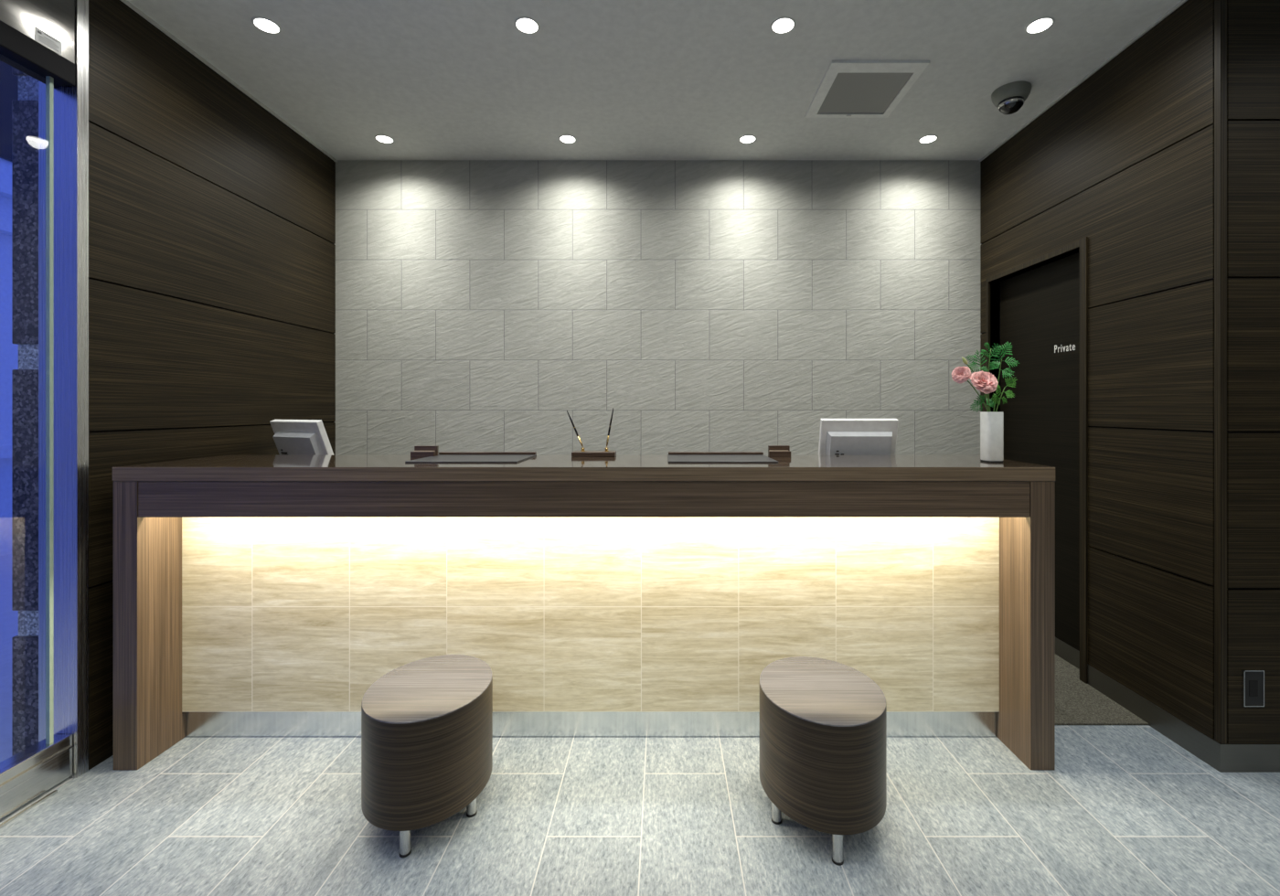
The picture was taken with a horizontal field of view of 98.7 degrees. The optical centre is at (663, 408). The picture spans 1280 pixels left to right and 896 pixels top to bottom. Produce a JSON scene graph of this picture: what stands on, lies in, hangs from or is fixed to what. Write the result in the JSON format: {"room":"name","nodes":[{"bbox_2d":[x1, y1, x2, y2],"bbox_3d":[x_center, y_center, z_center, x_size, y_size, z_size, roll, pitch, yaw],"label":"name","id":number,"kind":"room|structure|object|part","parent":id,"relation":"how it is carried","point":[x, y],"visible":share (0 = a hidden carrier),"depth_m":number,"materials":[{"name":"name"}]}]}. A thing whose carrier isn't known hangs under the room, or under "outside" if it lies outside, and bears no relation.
{"room":"lobby","nodes":[
{"label":"lobby","id":0,"kind":"room"},
{"bbox_2d":[0,60,18,555],"bbox_3d":[-6.340,-2.133,1.500,0.520,7.020,21.000,0,0,0],"label":"building","id":1,"kind":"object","parent":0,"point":[8,81],"visible":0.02,"depth_m":5.16,"materials":[{"name":"blue"}]},
{"bbox_2d":[88,0,335,769],"bbox_3d":[-2.227,-0.138,2.832,0.140,2.990,1.551,0,0,0],"label":"wall","id":2,"kind":"structure","parent":0,"point":[212,219],"depth_m":2.46,"materials":[{"name":"brown wood"}]},
{"bbox_2d":[38,0,88,778],"bbox_3d":[-2.227,-0.138,2.036,0.142,2.990,0.040,0,0,0],"label":"trim","id":3,"kind":"structure","parent":2,"relation":"attached to","point":[70,102],"depth_m":2.02,"materials":[{"name":"metal"}]},
{"bbox_2d":[120,0,337,161],"bbox_3d":[-2.151,-1.627,2.832,0.012,0.012,1.551,0,0,0],"label":"trim","id":4,"kind":"structure","parent":2,"relation":"attached to","point":[126,2],"depth_m":2.63,"materials":[{"name":"brown wood"}]},
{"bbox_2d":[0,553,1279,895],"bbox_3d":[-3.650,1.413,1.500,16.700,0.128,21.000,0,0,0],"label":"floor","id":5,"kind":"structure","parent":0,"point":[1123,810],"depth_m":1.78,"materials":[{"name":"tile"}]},
{"bbox_2d":[11,66,38,756],"bbox_3d":[-2.374,-0.143,2.330,0.150,3.000,0.540,0,0,0],"label":"granite pillar","id":6,"kind":"structure","parent":5,"relation":"on","point":[25,111],"depth_m":2.06,"materials":[{"name":"stone"}]},
{"bbox_2d":[361,654,492,857],"bbox_3d":[-0.794,1.147,1.866,0.400,0.420,0.456,0,0,0],"label":"stool","id":7,"kind":"object","parent":5,"relation":"on","point":[427,723],"visible":1,"depth_m":1.70,"materials":[{"name":"brown wood"}]},
{"bbox_3d":[-0.789,1.308,1.674,0.033,0.085,0.033,0,0,0],"label":"leg","id":8,"kind":"part","parent":7,"relation":"part of","materials":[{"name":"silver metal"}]},
{"bbox_3d":[-0.794,0.939,1.866,0.400,0.004,0.456,0,0,0],"label":"seat","id":9,"kind":"part","parent":7,"relation":"part of","materials":[{"name":"brown wood"}]},
{"bbox_3d":[-0.644,1.308,1.838,0.033,0.085,0.033,0,0,0],"label":"leg","id":10,"kind":"part","parent":7,"relation":"part of","materials":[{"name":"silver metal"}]},
{"bbox_2d":[112,455,1055,769],"bbox_3d":[-0.300,0.788,2.328,3.536,1.138,0.544,0,0,0],"label":"reception desk","id":11,"kind":"object","parent":5,"relation":"on","point":[254,595],"depth_m":2.25,"materials":[{"name":"beige stone"}]},
{"bbox_3d":[-2.022,0.815,2.329,0.091,1.084,0.542,0,0,0],"label":"panel","id":12,"kind":"part","parent":11,"relation":"part of","materials":[{"name":"brown wood"}]},
{"bbox_2d":[410,445,438,457],"bbox_3d":[-1.083,0.194,2.484,0.105,0.050,0.052,0,0,0],"label":"card holder","id":13,"kind":"object","parent":11,"relation":"on","point":[420,451],"visible":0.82,"depth_m":2.48,"materials":[{"name":"brown wood"}]},
{"bbox_2d":[405,451,536,462],"bbox_3d":[-0.819,0.210,2.390,0.452,0.017,0.350,0,0,0],"label":"desk mat","id":14,"kind":"object","parent":11,"relation":"on","point":[443,456],"visible":1,"depth_m":2.39,"materials":[{"name":"leather"}]},
{"bbox_3d":[-0.300,0.341,2.075,3.348,0.134,0.030,0,0,0],"label":"rail","id":15,"kind":"part","parent":11,"relation":"part of","materials":[{"name":"brown wood"}]},
{"bbox_2d":[112,455,1055,480],"bbox_3d":[-0.300,0.245,2.328,3.536,0.053,0.544,0,0,0],"label":"countertop","id":16,"kind":"structure","parent":11,"relation":"on","point":[221,467],"depth_m":2.06,"materials":[{"name":"brown wood"}]},
{"bbox_3d":[-0.300,0.758,2.260,3.350,0.969,0.020,0,0,0],"label":"stone panel","id":17,"kind":"part","parent":11,"relation":"part of","materials":[{"name":"stone"}]},
{"bbox_3d":[-0.300,1.300,2.270,3.350,0.114,0.004,0,0,0],"label":"kick plate","id":18,"kind":"part","parent":11,"relation":"part of","materials":[{"name":"metal"}]},
{"bbox_2d":[571,447,616,457],"bbox_3d":[-0.322,0.200,2.534,0.198,0.039,0.077,0,0,0],"label":"stand","id":19,"kind":"object","parent":11,"relation":"on","point":[576,453],"visible":1,"depth_m":2.50,"materials":[{"name":"brown wood"}]},
{"bbox_2d":[566,410,583,447],"bbox_3d":[-0.413,0.092,2.547,0.082,0.172,0.010,0,0,14],"label":"pen","id":20,"kind":"object","parent":19,"relation":"in","point":[574,428],"visible":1,"depth_m":2.54,"materials":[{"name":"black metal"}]},
{"bbox_2d":[606,408,613,447],"bbox_3d":[-0.250,0.087,2.547,0.039,0.181,0.009,0,0,-34],"label":"pen","id":21,"kind":"object","parent":19,"relation":"in","point":[608,435],"visible":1,"depth_m":2.54,"materials":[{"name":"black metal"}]},
{"bbox_2d":[667,451,778,462],"bbox_3d":[0.240,0.210,2.390,0.446,0.017,0.350,0,0,0],"label":"desk mat","id":22,"kind":"object","parent":11,"relation":"on","point":[672,456],"visible":1,"depth_m":2.39,"materials":[{"name":"leather"}]},
{"bbox_2d":[768,445,790,457],"bbox_3d":[0.527,0.194,2.504,0.098,0.050,0.052,0,0,0],"label":"card holder","id":23,"kind":"object","parent":11,"relation":"on","point":[773,451],"visible":1,"depth_m":2.49,"materials":[{"name":"brown wood"}]},
{"bbox_2d":[980,411,1003,462],"bbox_3d":[1.350,0.116,2.258,0.066,0.206,0.073,0,0,0],"label":"flower vase","id":24,"kind":"object","parent":11,"relation":"on","point":[991,422],"visible":0.98,"depth_m":2.22,"materials":[{"name":"white ceramic"}]},
{"bbox_2d":[951,365,986,408],"bbox_3d":[1.257,-0.045,2.224,0.164,0.256,0.056,0,0,-6],"label":"flower","id":25,"kind":"object","parent":24,"relation":"in","point":[959,374],"visible":0.99,"depth_m":2.22,"materials":[{"name":"pink plant"}]},
{"bbox_3d":[1.271,-0.028,2.242,0.134,0.222,0.006,0,0,-15],"label":"stem","id":26,"kind":"part","parent":25,"relation":"part of","materials":[{"name":"green plant"}]},
{"bbox_2d":[961,356,986,399],"bbox_3d":[1.278,-0.064,2.245,0.138,0.294,0.015,0,0,-16],"label":"bud","id":27,"kind":"object","parent":24,"relation":"in","point":[965,360],"visible":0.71,"depth_m":2.23,"materials":[{"name":"green plant"}]},
{"bbox_2d":[965,349,989,411],"bbox_3d":[1.294,-0.082,2.262,0.122,0.329,0.034,0,0,-16],"label":"leaf sprig","id":28,"kind":"object","parent":24,"relation":"in","point":[983,368],"visible":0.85,"depth_m":2.26,"materials":[{"name":"green plant"}]},
{"bbox_2d":[970,394,994,412],"bbox_3d":[1.298,0.012,2.231,0.113,0.142,0.030,0,0,-21],"label":"leaf sprig","id":29,"kind":"object","parent":24,"relation":"in","point":[977,403],"visible":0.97,"depth_m":2.23,"materials":[{"name":"green plant"}]},
{"bbox_2d":[969,370,998,411],"bbox_3d":[1.293,-0.035,2.194,0.127,0.236,0.079,0,0,-20],"label":"flower","id":30,"kind":"object","parent":24,"relation":"in","point":[986,382],"visible":1,"depth_m":2.18,"materials":[{"name":"pink plant"}]},
{"bbox_2d":[980,342,1000,407],"bbox_3d":[1.347,-0.096,2.263,0.126,0.358,0.030,0,0,-23],"label":"leaf sprig","id":31,"kind":"object","parent":24,"relation":"in","point":[989,347],"visible":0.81,"depth_m":2.27,"materials":[{"name":"green plant"}]},
{"bbox_3d":[1.347,-0.084,2.268,0.017,0.333,0.006,0,0,0],"label":"stem","id":32,"kind":"part","parent":31,"relation":"part of","materials":[{"name":"green plant"}]},
{"bbox_2d":[989,341,1019,412],"bbox_3d":[1.392,-0.098,2.252,0.126,0.362,0.063,0,0,0],"label":"leaf sprig","id":33,"kind":"object","parent":24,"relation":"in","point":[992,366],"visible":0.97,"depth_m":2.25,"materials":[{"name":"green plant"}]},
{"bbox_3d":[1.373,-0.066,2.255,0.033,0.297,0.005,0,0,14],"label":"stem","id":34,"kind":"part","parent":33,"relation":"part of","materials":[{"name":"green plant"}]},
{"bbox_2d":[992,377,1017,412],"bbox_3d":[1.380,-0.024,2.237,0.118,0.215,0.039,0,0,-5],"label":"leaf sprig","id":35,"kind":"object","parent":24,"relation":"in","point":[1012,379],"visible":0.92,"depth_m":2.23,"materials":[{"name":"green plant"}]},
{"bbox_3d":[1.379,-0.002,2.248,0.034,0.169,0.005,0,0,25],"label":"stem","id":36,"kind":"part","parent":35,"relation":"part of","materials":[{"name":"green plant"}]},
{"bbox_3d":[1.421,0.815,2.329,0.091,1.084,0.542,0,0,0],"label":"panel","id":37,"kind":"part","parent":11,"relation":"part of","materials":[{"name":"brown wood"}]},
{"bbox_2d":[759,656,886,865],"bbox_3d":[0.528,1.147,1.850,0.401,0.420,0.455,0,0,0],"label":"stool","id":38,"kind":"object","parent":5,"relation":"on","point":[823,722],"visible":1,"depth_m":1.68,"materials":[{"name":"brown wood"}]},
{"bbox_3d":[0.372,1.308,1.806,0.033,0.085,0.033,0,0,0],"label":"leg","id":39,"kind":"part","parent":38,"relation":"part of","materials":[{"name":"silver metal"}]},
{"bbox_3d":[0.528,0.939,1.850,0.401,0.004,0.455,0,0,0],"label":"seat","id":40,"kind":"part","parent":38,"relation":"part of","materials":[{"name":"brown wood"}]},
{"bbox_3d":[0.522,1.308,1.646,0.033,0.085,0.033,0,0,0],"label":"leg","id":41,"kind":"part","parent":38,"relation":"part of","materials":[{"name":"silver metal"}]},
{"bbox_3d":[-0.370,0.902,2.853,3.540,0.910,0.495,0,0,0],"label":"desk","id":42,"kind":"object","parent":5,"relation":"on","visible":0},
{"bbox_2d":[269,419,333,455],"bbox_3d":[-1.895,0.252,2.875,0.370,0.390,0.187,0,0,23],"label":"monitor","id":43,"kind":"object","parent":42,"relation":"on","point":[291,437],"visible":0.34,"depth_m":2.82,"materials":[{"name":"white plastic"}]},
{"bbox_2d":[818,418,898,455],"bbox_3d":[0.955,0.248,2.700,0.372,0.398,0.187,0,0,1],"label":"monitor","id":44,"kind":"object","parent":42,"relation":"on","point":[837,436],"visible":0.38,"depth_m":2.67,"materials":[{"name":"white plastic"}]},
{"bbox_2d":[128,0,1182,159],"bbox_3d":[1.192,-1.693,-0.447,7.017,0.120,8.307,0,0,0],"label":"ceiling","id":45,"kind":"structure","parent":0,"point":[443,80],"depth_m":2.60,"materials":[{"name":"white paint"}]},
{"bbox_2d":[251,16,281,33],"bbox_3d":[-1.691,-1.631,2.336,0.106,0.004,0.106,0,0,0],"label":"recessed light","id":46,"kind":"object","parent":45,"relation":"in","point":[263,24],"visible":1,"depth_m":2.33,"materials":[{"name":"white"}]},
{"bbox_2d":[374,134,394,143],"bbox_3d":[-1.691,-1.631,3.321,0.106,0.004,0.106,0,0,0],"label":"recessed light","id":47,"kind":"object","parent":45,"relation":"in","point":[385,139],"visible":1,"depth_m":3.32,"materials":[{"name":"white paint"}]},
{"bbox_2d":[513,16,539,33],"bbox_3d":[-0.582,-1.631,2.336,0.106,0.004,0.106,0,0,0],"label":"recessed light","id":48,"kind":"object","parent":45,"relation":"in","point":[526,25],"visible":1,"depth_m":2.33,"materials":[{"name":"white"}]},
{"bbox_2d":[558,134,576,143],"bbox_3d":[-0.582,-1.631,3.321,0.106,0.004,0.106,0,0,0],"label":"recessed light","id":49,"kind":"object","parent":45,"relation":"in","point":[565,138],"visible":1,"depth_m":3.32,"materials":[{"name":"white"}]},
{"bbox_2d":[738,134,756,143],"bbox_3d":[0.508,-1.631,3.321,0.106,0.004,0.106,0,0,0],"label":"recessed light","id":50,"kind":"object","parent":45,"relation":"in","point":[748,138],"visible":1,"depth_m":3.32,"materials":[{"name":"white"}]},
{"bbox_2d":[770,16,795,33],"bbox_3d":[0.508,-1.631,2.336,0.106,0.004,0.106,0,0,0],"label":"recessed light","id":51,"kind":"object","parent":45,"relation":"in","point":[784,25],"visible":1,"depth_m":2.33,"materials":[{"name":"white"}]},
{"bbox_2d":[805,60,929,117],"bbox_3d":[1.017,-1.625,2.813,0.460,0.015,0.483,0,0,0],"label":"ceiling vent","id":52,"kind":"object","parent":45,"relation":"in","point":[848,89],"visible":1,"depth_m":2.79,"materials":[{"name":"metal"}]},
{"bbox_2d":[817,73,913,113],"bbox_3d":[1.026,-1.629,2.834,0.368,0.005,0.375,0,0,0],"label":"grille","id":53,"kind":"object","parent":52,"relation":"attached to","point":[845,92],"depth_m":2.83,"materials":[{"name":"grey metal"}]},
{"bbox_2d":[918,134,938,143],"bbox_3d":[1.600,-1.631,3.321,0.106,0.004,0.106,0,0,0],"label":"recessed light","id":54,"kind":"object","parent":45,"relation":"in","point":[930,138],"visible":1,"depth_m":3.32,"materials":[{"name":"white"}]},
{"bbox_2d":[991,80,1031,115],"bbox_3d":[1.785,-1.577,2.820,0.176,0.113,0.176,0,0,0],"label":"dome camera","id":55,"kind":"object","parent":45,"relation":"attached to","point":[1008,98],"visible":1,"depth_m":2.77,"materials":[{"name":"grey plastic"}]},
{"bbox_2d":[1024,16,1055,33],"bbox_3d":[1.600,-1.631,2.336,0.106,0.004,0.106,0,0,0],"label":"recessed light","id":56,"kind":"object","parent":45,"relation":"in","point":[1040,25],"visible":1,"depth_m":2.33,"materials":[{"name":"white glass"}]},
{"bbox_2d":[333,160,981,456],"bbox_3d":[0.137,-0.138,3.657,4.887,2.990,0.100,0,0,0],"label":"wall","id":57,"kind":"structure","parent":0,"point":[712,305],"depth_m":3.61,"materials":[{"name":"grey stone"}]},
{"bbox_2d":[980,0,1214,739],"bbox_3d":[2.180,-0.138,2.838,0.200,2.990,1.537,0,0,0],"label":"wall","id":58,"kind":"structure","parent":0,"point":[1124,162],"depth_m":2.40,"materials":[{"name":"brown wood"}]},
{"bbox_2d":[985,236,1090,683],"bbox_3d":[2.129,0.223,3.098,0.118,2.268,0.974,0,0,0],"label":"door","id":59,"kind":"structure","parent":58,"relation":"in","point":[1043,314],"depth_m":2.98,"materials":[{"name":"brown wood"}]},
{"bbox_3d":[2.154,1.305,3.123,0.004,0.096,0.782,0,0,0],"label":"kick plate","id":60,"kind":"part","parent":59,"relation":"part of","materials":[{"name":"metal"}]},
{"bbox_2d":[979,0,1187,161],"bbox_3d":[2.082,-1.628,2.829,0.020,0.010,1.557,0,0,0],"label":"trim","id":61,"kind":"structure","parent":58,"relation":"attached to","point":[1182,2],"depth_m":2.64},
{"bbox_2d":[1226,0,1279,744],"bbox_3d":[3.350,-0.138,2.100,2.500,2.990,0.100,0,0,0],"label":"wall","id":62,"kind":"structure","parent":0,"point":[1253,26],"depth_m":2.05,"materials":[{"name":"brown wood"}]},
{"bbox_2d":[1087,663,1279,772],"bbox_3d":[3.338,1.305,2.369,2.523,0.104,0.643,0,0,0],"label":"baseboard","id":63,"kind":"structure","parent":62,"relation":"attached to","point":[1224,758],"depth_m":2.15,"materials":[{"name":"metal"}]},
{"bbox_2d":[1214,0,1226,744],"bbox_3d":[2.092,-0.188,2.062,0.025,2.882,0.025,0,0,0],"label":"trim","id":64,"kind":"structure","parent":62,"relation":"attached to","point":[1220,5],"depth_m":2.05,"materials":[{"name":"brown wood"}]},
{"bbox_2d":[1241,669,1264,706],"bbox_3d":[2.198,1.042,2.046,0.076,0.135,0.008,0,0,0],"label":"wall outlet","id":65,"kind":"object","parent":62,"relation":"attached to","point":[1253,680],"visible":1,"depth_m":2.04,"materials":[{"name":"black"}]},
{"bbox_2d":[1248,680,1258,696],"bbox_3d":[2.198,1.042,2.044,0.032,0.060,0.002,0,0,0],"label":"socket","id":66,"kind":"object","parent":65,"relation":"attached to","point":[1253,684],"depth_m":2.04,"materials":[{"name":"black plastic"}]},
{"bbox_3d":[-2.227,-0.138,-2.550,0.140,2.990,3.900,0,0,0],"label":"wall","id":67,"kind":"structure","parent":0,"visible":0},
{"bbox_2d":[0,0,75,828],"bbox_3d":[-2.200,-0.138,0.707,0.114,2.990,2.614,0,0,0],"label":"door frame","id":68,"kind":"structure","parent":67,"relation":"in","point":[28,773],"depth_m":1.95,"materials":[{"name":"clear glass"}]},
{"bbox_3d":[-2.205,1.270,0.707,0.073,0.151,2.614,0,0,0],"label":"rail","id":69,"kind":"part","parent":68,"relation":"part of","materials":[{"name":"metal"}]},
{"bbox_3d":[-2.179,-1.449,0.707,0.036,0.368,2.614,0,0,0],"label":"transom panel","id":70,"kind":"part","parent":68,"relation":"part of","materials":[{"name":"metal"}]},
{"bbox_3d":[-2.207,-1.224,0.707,0.100,0.082,2.614,0,0,0],"label":"header rail","id":71,"kind":"part","parent":68,"relation":"part of","materials":[{"name":"metal"}]},
{"bbox_2d":[34,25,61,54],"bbox_3d":[-2.160,-1.291,1.926,0.001,0.048,0.082,0,0,0],"label":"sticker","id":72,"kind":"object","parent":68,"relation":"attached to","point":[41,37],"visible":1,"depth_m":1.92,"materials":[{"name":"white paper"}]}
]}

